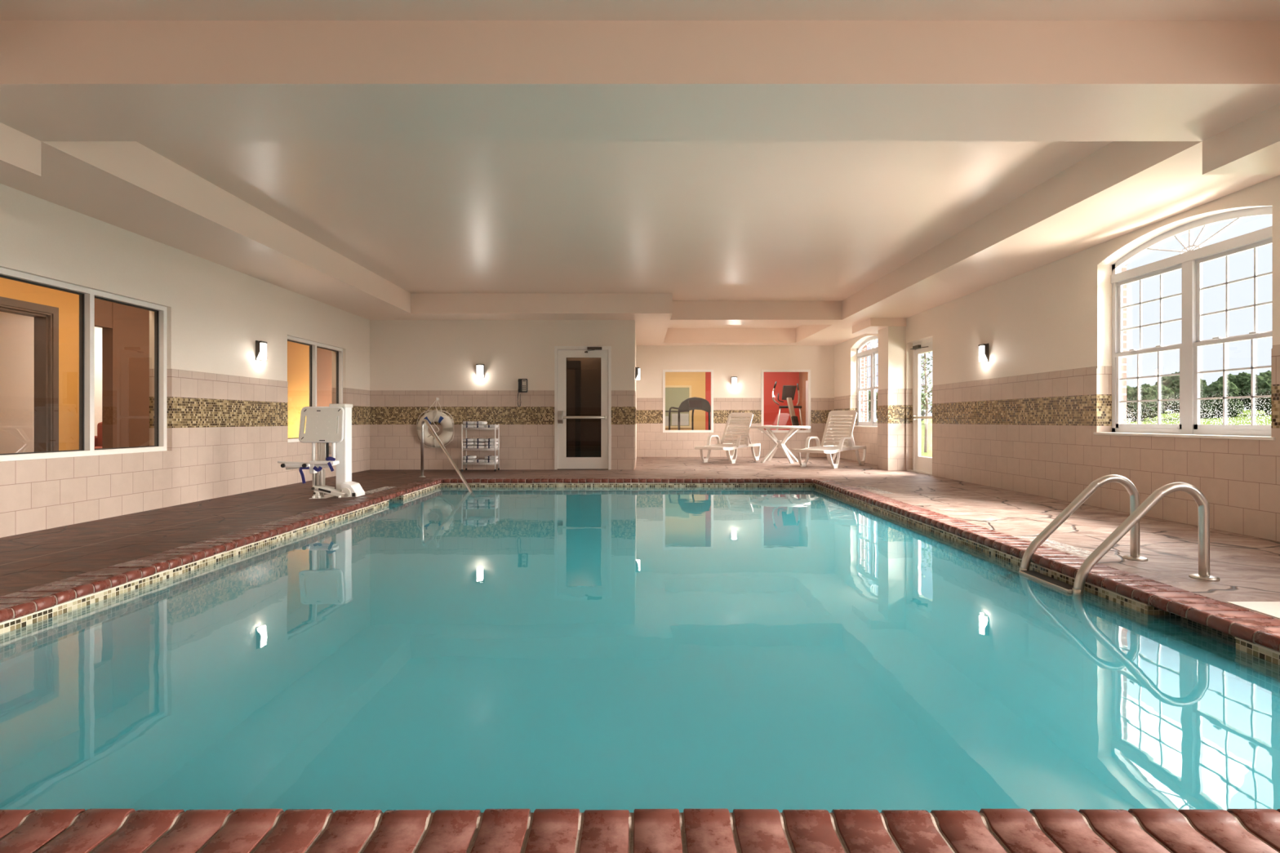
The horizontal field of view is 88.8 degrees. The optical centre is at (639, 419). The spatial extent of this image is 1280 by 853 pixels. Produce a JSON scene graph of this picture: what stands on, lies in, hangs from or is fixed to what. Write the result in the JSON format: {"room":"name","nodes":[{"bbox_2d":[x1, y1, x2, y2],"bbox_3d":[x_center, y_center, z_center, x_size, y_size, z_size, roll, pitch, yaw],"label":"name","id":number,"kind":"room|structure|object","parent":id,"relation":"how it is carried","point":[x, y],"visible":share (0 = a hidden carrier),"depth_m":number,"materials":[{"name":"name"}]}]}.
{"room":"indoor swimming pool","nodes":[
{"label":"indoor swimming pool","id":0,"kind":"room"},
{"bbox_2d":[0,311,102,453],"bbox_3d":[-7.910,-0.390,10.500,2.580,2.720,3.200,0,0,0],"label":"wall","id":1,"kind":"structure","parent":0,"point":[16,331],"depth_m":9.59,"materials":[{"name":"white paint"}]},
{"bbox_2d":[0,277,309,450],"bbox_3d":[-5.785,-0.390,9.600,1.670,2.720,13.400,0,0,0],"label":"wall","id":2,"kind":"structure","parent":0,"point":[68,304],"depth_m":7.46,"materials":[{"name":"orange paint"}]},
{"bbox_2d":[0,296,58,452],"bbox_3d":[-6.544,-0.180,6.560,0.172,2.140,1.420,0,0,0],"label":"door","id":3,"kind":"structure","parent":2,"relation":"in","point":[46,317],"depth_m":7.15,"materials":[{"name":"brown wood"}]},
{"bbox_2d":[0,183,369,537],"bbox_3d":[-4.837,-0.600,3.825,0.227,3.000,15.650,0,0,0],"label":"wall","id":4,"kind":"structure","parent":0,"point":[228,408],"depth_m":6.83,"materials":[{"name":"beige paint"}]},
{"bbox_2d":[0,266,167,461],"bbox_3d":[-4.814,-0.415,5.689,0.083,1.450,1.798,0,0,0],"label":"window","id":5,"kind":"structure","parent":4,"relation":"in","point":[87,296],"depth_m":5.68,"materials":[{"name":"white paint"}]},
{"bbox_2d":[255,340,266,360],"bbox_3d":[-4.688,-0.860,8.100,0.085,0.240,0.132,0,0,0],"label":"wall sconce","id":6,"kind":"object","parent":4,"relation":"attached to","point":[260,346],"visible":1,"depth_m":8.05,"materials":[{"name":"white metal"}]},
{"bbox_2d":[287,335,342,442],"bbox_3d":[-4.814,-0.420,9.623,0.083,1.450,1.733,0,0,0],"label":"window","id":7,"kind":"structure","parent":4,"relation":"in","point":[313,345],"depth_m":9.60,"materials":[{"name":"white paint"}]},
{"bbox_2d":[94,298,331,448],"bbox_3d":[-7.825,-0.390,8.425,2.750,2.720,11.050,0,0,0],"label":"wall","id":8,"kind":"structure","parent":0,"point":[125,328],"depth_m":8.28,"materials":[{"name":"orange paint"}]},
{"bbox_2d":[369,320,635,469],"bbox_3d":[-2.511,-0.600,11.537,4.837,3.000,0.227,0,0,0],"label":"wall","id":9,"kind":"structure","parent":0,"point":[413,363],"depth_m":11.43,"materials":[{"name":"beige paint"}]},
{"bbox_2d":[475,364,484,377],"bbox_3d":[-2.790,-0.860,11.387,0.132,0.240,0.085,0,0,0],"label":"wall sconce","id":10,"kind":"object","parent":9,"relation":"attached to","point":[479,367],"visible":1,"depth_m":11.36,"materials":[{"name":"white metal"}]},
{"bbox_2d":[517,378,527,407],"bbox_3d":[-2.054,-0.471,11.381,0.179,0.494,0.098,0,0,0],"label":"wall telephone","id":11,"kind":"object","parent":9,"relation":"attached to","point":[522,383],"visible":1,"depth_m":11.37,"materials":[{"name":"black plastic"}]},
{"bbox_2d":[554,346,611,469],"bbox_3d":[-1.000,-0.208,11.450,0.990,2.167,0.260,0,0,0],"label":"door","id":12,"kind":"structure","parent":9,"relation":"in","point":[562,461],"depth_m":11.44,"materials":[{"name":"white paint"}]},
{"bbox_3d":[-3.538,-0.365,11.389,0.056,0.056,0.068,0,0,0],"label":"wall hook","id":13,"kind":"object","parent":9,"relation":"attached to","visible":0},
{"bbox_2d":[416,400,453,448],"bbox_3d":[-3.560,0.060,11.350,0.658,0.853,0.141,0,0,0],"label":"buoy","id":14,"kind":"object","parent":13,"relation":"hanging from","point":[436,415],"visible":0.93,"depth_m":11.30,"materials":[{"name":"plastic"}]},
{"bbox_2d":[566,357,600,457],"bbox_3d":[-1.500,-0.390,12.540,2.400,2.720,1.780,0,0,0],"label":"wall","id":15,"kind":"structure","parent":0,"point":[590,367],"depth_m":13.33,"materials":[{"name":"brown paint"}]},
{"bbox_2d":[566,360,580,457],"bbox_3d":[-1.705,-0.160,13.320,0.990,2.100,0.040,0,0,0],"label":"door","id":16,"kind":"structure","parent":15,"relation":"in","point":[573,367],"depth_m":13.31,"materials":[{"name":"glass"}]},
{"bbox_2d":[635,328,636,468],"bbox_3d":[-0.177,-0.600,13.600,0.197,3.000,3.900,0,0,0],"label":"wall","id":17,"kind":"structure","parent":0,"point":[635,329],"depth_m":12.51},
{"bbox_2d":[635,366,639,380],"bbox_3d":[-0.043,-0.850,12.000,0.085,0.240,0.132,0,0,0],"label":"wall sconce","id":18,"kind":"object","parent":17,"relation":"attached to","point":[637,369],"visible":1,"depth_m":11.94,"materials":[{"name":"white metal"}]},
{"bbox_2d":[0,0,1279,345],"bbox_3d":[0.010,-1.880,5.675,9.880,0.700,19.750,0,0,0],"label":"ceiling","id":19,"kind":"structure","parent":0,"point":[693,172],"depth_m":4.05,"materials":[{"name":"paint"}]},
{"bbox_2d":[0,457,1279,619],"bbox_3d":[-0.015,0.907,5.675,9.630,0.165,19.550,0,0,0],"label":"floor","id":20,"kind":"structure","parent":0,"point":[1247,568],"depth_m":5.36,"materials":[{"name":"tile"}]},
{"bbox_2d":[277,404,364,498],"bbox_3d":[-3.448,0.336,7.112,0.856,1.025,0.455,0,0,0],"label":"lift","id":21,"kind":"object","parent":20,"relation":"on","point":[324,425],"visible":0.98,"depth_m":6.99,"materials":[{"name":"white plastic"}]},
{"bbox_2d":[364,486,395,493],"bbox_3d":[-3.080,0.827,7.725,0.160,0.002,0.750,0,0,0],"label":"lettering","id":22,"kind":"object","parent":20,"relation":"on","point":[378,490],"visible":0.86,"depth_m":7.68,"materials":[{"name":"white paint"}]},
{"bbox_2d":[418,418,480,524],"bbox_3d":[-2.615,0.649,8.930,0.090,1.327,1.870,0,0,-41],"label":"grab rail","id":23,"kind":"object","parent":20,"relation":"on","point":[477,513],"visible":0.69,"depth_m":9.14,"materials":[{"name":"silver metal"}]},
{"bbox_2d":[461,423,499,471],"bbox_3d":[-2.725,0.470,11.165,0.592,0.800,0.301,0,0,0],"label":"towel rack","id":24,"kind":"object","parent":20,"relation":"on","point":[495,449],"visible":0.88,"depth_m":11.03,"materials":[{"name":"metal"}]},
{"bbox_2d":[462,458,475,462],"bbox_3d":[-2.913,0.696,11.161,0.178,0.058,0.274,0,0,0],"label":"folded towel","id":25,"kind":"object","parent":24,"relation":"on","point":[469,460],"visible":0.91,"depth_m":11.04,"materials":[{"name":"white fabric"}]},
{"bbox_2d":[462,455,476,459],"bbox_3d":[-2.910,0.640,11.160,0.178,0.056,0.274,0,0,-1],"label":"folded towel","id":26,"kind":"object","parent":25,"relation":"on","point":[467,457],"visible":1,"depth_m":11.05,"materials":[{"name":"white fabric"}]},
{"bbox_2d":[462,424,475,427],"bbox_3d":[-2.910,0.106,11.159,0.178,0.058,0.274,0,0,0],"label":"folded towel","id":27,"kind":"object","parent":24,"relation":"on","point":[466,425],"visible":0.84,"depth_m":11.05,"materials":[{"name":"white fabric"}]},
{"bbox_2d":[462,421,475,424],"bbox_3d":[-2.910,0.050,11.165,0.178,0.056,0.274,0,0,1],"label":"folded towel","id":28,"kind":"object","parent":27,"relation":"on","point":[464,422],"visible":0.91,"depth_m":11.05,"materials":[{"name":"white fabric"}]},
{"bbox_2d":[462,444,475,448],"bbox_3d":[-2.912,0.457,11.164,0.178,0.056,0.274,0,0,0],"label":"folded towel","id":29,"kind":"object","parent":24,"relation":"on","point":[465,446],"visible":0.91,"depth_m":11.06,"materials":[{"name":"white fabric"}]},
{"bbox_2d":[462,441,475,444],"bbox_3d":[-2.913,0.399,11.161,0.178,0.058,0.274,0,0,0],"label":"folded towel","id":30,"kind":"object","parent":29,"relation":"on","point":[465,442],"visible":0.93,"depth_m":11.05,"materials":[{"name":"white fabric"}]},
{"bbox_2d":[462,438,475,441],"bbox_3d":[-2.911,0.342,11.157,0.178,0.056,0.274,0,0,0],"label":"folded towel","id":31,"kind":"object","parent":30,"relation":"on","point":[464,439],"visible":0.94,"depth_m":11.05,"materials":[{"name":"white fabric"}]},
{"bbox_2d":[473,458,485,462],"bbox_3d":[-2.725,0.697,11.162,0.178,0.056,0.274,0,0,0],"label":"folded towel","id":32,"kind":"object","parent":24,"relation":"on","point":[478,460],"visible":0.94,"depth_m":11.04,"materials":[{"name":"white fabric"}]},
{"bbox_2d":[473,424,485,427],"bbox_3d":[-2.727,0.107,11.161,0.178,0.056,0.274,0,0,1],"label":"folded towel","id":33,"kind":"object","parent":24,"relation":"on","point":[475,425],"visible":0.9,"depth_m":11.05,"materials":[{"name":"white fabric"}]},
{"bbox_2d":[473,421,487,424],"bbox_3d":[-2.726,0.049,11.157,0.178,0.058,0.274,0,0,0],"label":"folded towel","id":34,"kind":"object","parent":33,"relation":"on","point":[475,422],"visible":0.99,"depth_m":11.04,"materials":[{"name":"white fabric"}]},
{"bbox_2d":[473,444,485,448],"bbox_3d":[-2.726,0.456,11.159,0.178,0.058,0.274,0,0,-1],"label":"folded towel","id":35,"kind":"object","parent":24,"relation":"on","point":[477,446],"visible":0.94,"depth_m":11.05,"materials":[{"name":"white fabric"}]},
{"bbox_2d":[473,441,487,444],"bbox_3d":[-2.725,0.400,11.162,0.178,0.056,0.274,0,0,-1],"label":"folded towel","id":36,"kind":"object","parent":35,"relation":"on","point":[475,442],"visible":0.94,"depth_m":11.06,"materials":[{"name":"white fabric"}]},
{"bbox_2d":[473,438,485,441],"bbox_3d":[-2.723,0.341,11.161,0.178,0.058,0.274,0,0,0],"label":"folded towel","id":37,"kind":"object","parent":36,"relation":"on","point":[476,439],"visible":0.94,"depth_m":11.05,"materials":[{"name":"white fabric"}]},
{"bbox_2d":[462,427,498,429],"bbox_3d":[-2.725,0.150,11.165,0.569,0.030,0.279,0,0,0],"label":"shelf","id":38,"kind":"object","parent":24,"relation":"attached to","point":[463,428],"depth_m":11.03,"materials":[{"name":"metal"}]},
{"bbox_2d":[462,448,498,450],"bbox_3d":[-2.725,0.500,11.165,0.569,0.030,0.279,0,0,0],"label":"shelf","id":39,"kind":"object","parent":24,"relation":"attached to","point":[467,449],"depth_m":11.12,"materials":[{"name":"metal"}]},
{"bbox_2d":[462,462,498,464],"bbox_3d":[-2.725,0.740,11.165,0.569,0.030,0.279,0,0,0],"label":"shelf","id":40,"kind":"object","parent":24,"relation":"attached to","point":[483,463],"depth_m":11.03,"materials":[{"name":"metal"}]},
{"bbox_2d":[484,458,497,462],"bbox_3d":[-2.540,0.696,11.161,0.178,0.058,0.274,0,0,1],"label":"folded towel","id":41,"kind":"object","parent":24,"relation":"on","point":[491,460],"visible":0.92,"depth_m":11.04,"materials":[{"name":"white fabric"}]},
{"bbox_2d":[484,455,497,459],"bbox_3d":[-2.540,0.640,11.164,0.178,0.056,0.274,0,0,1],"label":"folded towel","id":42,"kind":"object","parent":41,"relation":"on","point":[489,457],"visible":0.99,"depth_m":11.05,"materials":[{"name":"white fabric"}]},
{"bbox_2d":[484,444,497,448],"bbox_3d":[-2.538,0.457,11.161,0.178,0.056,0.274,0,0,0],"label":"folded towel","id":43,"kind":"object","parent":24,"relation":"on","point":[488,446],"visible":0.97,"depth_m":11.06,"materials":[{"name":"white fabric"}]},
{"bbox_2d":[484,441,497,444],"bbox_3d":[-2.538,0.399,11.162,0.178,0.058,0.274,0,0,0],"label":"folded towel","id":44,"kind":"object","parent":43,"relation":"on","point":[487,442],"visible":0.94,"depth_m":11.06,"materials":[{"name":"white fabric"}]},
{"bbox_2d":[484,438,497,441],"bbox_3d":[-2.536,0.342,11.163,0.178,0.056,0.274,0,0,-1],"label":"folded towel","id":45,"kind":"object","parent":44,"relation":"on","point":[486,439],"visible":0.95,"depth_m":11.05,"materials":[{"name":"white fabric"}]},
{"bbox_2d":[484,424,497,427],"bbox_3d":[-2.537,0.106,11.165,0.178,0.058,0.274,0,0,1],"label":"folded towel","id":46,"kind":"object","parent":24,"relation":"on","point":[488,425],"visible":0.96,"depth_m":11.05,"materials":[{"name":"white fabric"}]},
{"bbox_2d":[0,484,1279,813],"bbox_3d":[-0.172,1.623,5.157,5.625,1.493,8.125,0,0,0],"label":"pool","id":47,"kind":"object","parent":20,"relation":"in","point":[730,655],"visible":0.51,"depth_m":4.46,"materials":[{"name":"liquid"}]},
{"bbox_2d":[387,503,579,625],"bbox_3d":[-1.784,1.685,8.020,1.899,1.070,1.899,0,0,0],"label":"steps","id":48,"kind":"structure","parent":47,"relation":"attached to","point":[455,564],"depth_m":8.01,"materials":[{"name":"paint"}]},
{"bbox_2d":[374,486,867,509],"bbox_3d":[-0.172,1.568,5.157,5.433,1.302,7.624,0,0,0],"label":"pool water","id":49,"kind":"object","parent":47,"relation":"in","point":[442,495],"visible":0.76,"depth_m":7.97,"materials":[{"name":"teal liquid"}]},
{"bbox_2d":[0,483,1279,654],"bbox_3d":[-0.172,0.871,5.157,5.525,0.013,8.025,0,0,0],"label":"tile border","id":50,"kind":"structure","parent":47,"relation":"on","point":[166,571],"depth_m":4.29,"materials":[{"name":"beige tile"}]},
{"bbox_2d":[0,478,1279,852],"bbox_3d":[-0.172,0.838,5.157,5.625,0.059,8.125,0,0,0],"label":"coping","id":51,"kind":"object","parent":50,"relation":"on","point":[42,830],"visible":0.98,"depth_m":1.32,"materials":[{"name":"red brick"}]},
{"bbox_2d":[694,413,760,463],"bbox_3d":[1.856,0.356,13.613,0.733,1.027,1.860,0,0,33],"label":"sun lounger","id":52,"kind":"object","parent":20,"relation":"on","point":[740,442],"visible":1,"depth_m":13.86,"materials":[{"name":"white plastic"}]},
{"bbox_2d":[749,426,810,463],"bbox_3d":[2.880,0.504,13.450,1.224,0.763,1.224,0,0,0],"label":"patio table","id":53,"kind":"object","parent":20,"relation":"on","point":[778,443],"visible":0.98,"depth_m":13.32,"materials":[{"name":"white plastic"}]},
{"bbox_2d":[791,410,866,468],"bbox_3d":[3.587,0.342,12.307,0.732,1.055,1.860,0,0,41],"label":"sun lounger","id":54,"kind":"object","parent":20,"relation":"on","point":[830,446],"visible":1,"depth_m":12.50,"materials":[{"name":"white plastic"}]},
{"bbox_2d":[860,486,893,493],"bbox_3d":[2.760,0.827,7.750,0.200,0.002,0.800,0,0,0],"label":"floor marking","id":55,"kind":"object","parent":20,"relation":"on","point":[867,487],"visible":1,"depth_m":7.70,"materials":[{"name":"white paint"}]},
{"bbox_2d":[1020,537,1105,556],"bbox_3d":[2.740,0.827,4.285,0.180,0.002,0.670,0,0,0],"label":"floor marking","id":56,"kind":"object","parent":20,"relation":"on","point":[1047,540],"visible":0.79,"depth_m":4.24,"materials":[{"name":"white paint"}]},
{"bbox_2d":[1018,474,1219,788],"bbox_3d":[2.648,1.133,3.680,0.772,1.612,0.604,0,0,0],"label":"pool ladder","id":57,"kind":"object","parent":20,"relation":"attached to","point":[1075,740],"visible":1,"depth_m":3.47,"materials":[{"name":"silver metal"}]},
{"bbox_2d":[1226,601,1279,618],"bbox_3d":[2.876,0.826,2.728,0.448,0.008,0.455,0,0,0],"label":"lid","id":58,"kind":"object","parent":20,"relation":"on","point":[1272,609],"visible":1,"depth_m":2.87,"materials":[{"name":"plastic"}]},
{"bbox_2d":[665,372,705,430],"bbox_3d":[0.580,-0.430,17.135,2.560,2.800,3.130,0,0,0],"label":"wall","id":59,"kind":"structure","parent":0,"point":[696,380],"depth_m":18.55,"materials":[{"name":"paint"}]},
{"bbox_2d":[665,385,691,427],"bbox_3d":[0.780,-0.375,18.537,1.360,1.210,0.024,0,0,0],"label":"window","id":60,"kind":"structure","parent":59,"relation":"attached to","point":[675,395],"depth_m":18.54,"materials":[{"name":"green glass"}]},
{"bbox_2d":[636,345,834,457],"bbox_3d":[2.332,-0.600,15.457,5.236,3.000,0.227,0,0,0],"label":"wall","id":61,"kind":"structure","parent":0,"point":[746,362],"depth_m":15.35,"materials":[{"name":"beige paint"}]},
{"bbox_2d":[662,369,713,432],"bbox_3d":[1.131,-0.446,15.368,1.189,1.479,0.064,0,0,0],"label":"window","id":62,"kind":"structure","parent":61,"relation":"in","point":[664,371],"depth_m":15.34,"materials":[{"name":"white paint"}]},
{"bbox_2d":[731,376,737,386],"bbox_3d":[2.210,-0.900,15.307,0.132,0.240,0.085,0,0,0],"label":"wall sconce","id":63,"kind":"object","parent":61,"relation":"attached to","point":[734,379],"visible":1,"depth_m":15.28,"materials":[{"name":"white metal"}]},
{"bbox_2d":[761,369,810,432],"bbox_3d":[3.430,-0.446,15.368,1.160,1.479,0.064,0,0,0],"label":"window","id":64,"kind":"structure","parent":61,"relation":"in","point":[808,371],"depth_m":15.34,"materials":[{"name":"white paint"}]},
{"bbox_2d":[705,372,799,430],"bbox_3d":[3.240,-0.430,18.650,2.760,2.800,0.100,0,0,0],"label":"wall","id":65,"kind":"structure","parent":0,"point":[771,409],"depth_m":18.60,"materials":[{"name":"paint"}]},
{"bbox_2d":[860,258,1134,423],"bbox_3d":[4.802,-0.680,7.675,0.120,3.700,23.350,0,0,0],"label":"wall","id":66,"kind":"structure","parent":0,"point":[1123,359],"depth_m":6.53,"materials":[{"name":"white paint"}]},
{"bbox_2d":[799,174,1279,542],"bbox_3d":[4.635,-0.565,7.300,0.210,3.070,22.600,0,0,0],"label":"wall","id":67,"kind":"structure","parent":0,"point":[1025,419],"depth_m":7.08,"materials":[{"name":"beige paint"}]},
{"bbox_2d":[805,380,807,430],"bbox_3d":[4.515,-0.270,17.585,0.030,1.580,0.270,0,0,0],"label":"trim","id":68,"kind":"structure","parent":67,"relation":"attached to","point":[806,380],"depth_m":17.60,"materials":[{"name":"white plastic"}]},
{"bbox_2d":[853,335,878,427],"bbox_3d":[4.660,-0.775,13.270,0.220,1.844,1.860,0,0,0],"label":"window","id":69,"kind":"structure","parent":67,"relation":"in","point":[873,351],"depth_m":13.51,"materials":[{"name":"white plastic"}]},
{"bbox_2d":[877,326,905,470],"bbox_3d":[4.426,-0.390,11.473,0.327,2.580,0.493,0,0,0],"label":"pilaster","id":70,"kind":"object","parent":67,"relation":"attached to","point":[891,340],"visible":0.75,"depth_m":11.23,"materials":[{"name":"beige paint"}]},
{"bbox_2d":[906,337,932,475],"bbox_3d":[4.616,-0.210,10.695,0.308,2.220,0.990,0,0,0],"label":"door","id":71,"kind":"structure","parent":67,"relation":"in","point":[921,464],"depth_m":11.00,"materials":[{"name":"white paint"}]},
{"bbox_2d":[978,343,988,362],"bbox_3d":[4.527,-0.885,8.620,0.085,0.240,0.132,0,0,0],"label":"wall sconce","id":72,"kind":"object","parent":67,"relation":"attached to","point":[984,348],"visible":1,"depth_m":8.57,"materials":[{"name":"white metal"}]},
{"bbox_2d":[1093,205,1275,440],"bbox_3d":[4.660,-0.775,5.622,0.220,1.844,1.865,0,0,0],"label":"window","id":73,"kind":"structure","parent":67,"relation":"in","point":[1191,261],"depth_m":5.59,"materials":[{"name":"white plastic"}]},
{"bbox_3d":[1.965,0.940,17.135,5.330,0.100,3.130,0,0,0],"label":"floor","id":74,"kind":"structure","parent":0,"visible":0},
{"bbox_2d":[668,396,711,430],"bbox_3d":[1.300,0.132,17.325,1.100,1.435,1.550,0,0,0],"label":"chair","id":75,"kind":"object","parent":74,"relation":"on","point":[694,403],"visible":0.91,"depth_m":16.62,"materials":[{"name":"grey plastic"}]},
{"bbox_2d":[772,381,803,430],"bbox_3d":[3.877,-0.068,17.200,0.889,1.876,1.600,0,0,0],"label":"elliptical trainer","id":76,"kind":"object","parent":74,"relation":"on","point":[788,391],"visible":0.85,"depth_m":16.93,"materials":[{"name":"grey plastic"}]},
{"bbox_3d":[-7.115,0.940,9.550,4.370,0.100,13.500,0,0,0],"label":"floor","id":77,"kind":"structure","parent":0,"visible":0},
{"bbox_2d":[94,422,102,448],"bbox_3d":[-8.150,0.460,9.980,0.840,0.860,0.660,0,0,0],"label":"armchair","id":78,"kind":"object","parent":77,"relation":"on","point":[98,439],"visible":0.12,"depth_m":10.15,"materials":[{"name":"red fabric"}]},
{"label":"outside","id":79,"kind":"structure","parent":0,"visible":0},
{"bbox_2d":[875,409,1271,457],"bbox_3d":[42.475,-0.155,37.500,75.050,2.350,135.000,0,0,0],"label":"lawn","id":80,"kind":"structure","parent":79,"point":[1261,418],"depth_m":47.27,"materials":[{"name":"green plant"}]},
{"bbox_2d":[863,345,866,422],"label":"window","id":81,"kind":"structure","parent":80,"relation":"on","point":[865,348],"depth_m":18.00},
{"bbox_2d":[867,390,877,422],"bbox_3d":[21.538,-0.787,66.287,5.460,4.364,4.998,0,0,-12],"label":"tree","id":82,"kind":"object","parent":80,"relation":"on","point":[868,391],"visible":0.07,"depth_m":64.55,"materials":[{"name":"green plant"}]},
{"bbox_2d":[875,391,925,422],"bbox_3d":[28.499,-1.229,73.129,6.562,4.868,5.359,0,0,33],"label":"tree","id":83,"kind":"object","parent":80,"relation":"on","point":[922,412],"visible":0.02,"depth_m":71.85,"materials":[{"name":"green plant"}]},
{"bbox_2d":[920,351,932,452],"bbox_3d":[9.013,-0.848,20.597,2.243,4.139,2.242,0,0,0],"label":"young tree","id":84,"kind":"object","parent":80,"relation":"on","point":[926,393],"visible":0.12,"depth_m":20.57,"materials":[{"name":"green plant"}]},
{"bbox_2d":[1126,383,1175,421],"bbox_3d":[40.007,-1.207,52.552,4.116,3.594,4.497,0,0,-44],"label":"tree","id":85,"kind":"object","parent":80,"relation":"on","point":[1147,409],"visible":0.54,"depth_m":51.48,"materials":[{"name":"green plant"}]},
{"bbox_2d":[1152,371,1207,413],"bbox_3d":[56.605,-2.636,68.924,6.562,4.868,5.359,0,0,-21],"label":"tree","id":86,"kind":"object","parent":80,"relation":"on","point":[1172,382],"visible":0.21,"depth_m":66.91,"materials":[{"name":"green plant"}]},
{"bbox_2d":[1174,379,1244,417],"bbox_3d":[45.091,-1.423,52.016,3.836,3.484,4.697,0,0,24],"label":"tree","id":87,"kind":"object","parent":80,"relation":"on","point":[1209,408],"visible":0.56,"depth_m":50.27,"materials":[{"name":"green plant"}]},
{"bbox_2d":[1214,369,1271,410],"bbox_3d":[63.685,-2.720,67.545,5.292,4.621,5.781,0,0,-25],"label":"tree","id":88,"kind":"object","parent":80,"relation":"on","point":[1240,380],"visible":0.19,"depth_m":67.28,"materials":[{"name":"green plant"}]},
{"bbox_2d":[1242,373,1271,413],"bbox_3d":[50.460,-1.780,51.490,4.625,3.697,4.234,0,0,-42],"label":"tree","id":89,"kind":"object","parent":80,"relation":"on","point":[1262,384],"visible":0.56,"depth_m":50.93,"materials":[{"name":"green plant"}]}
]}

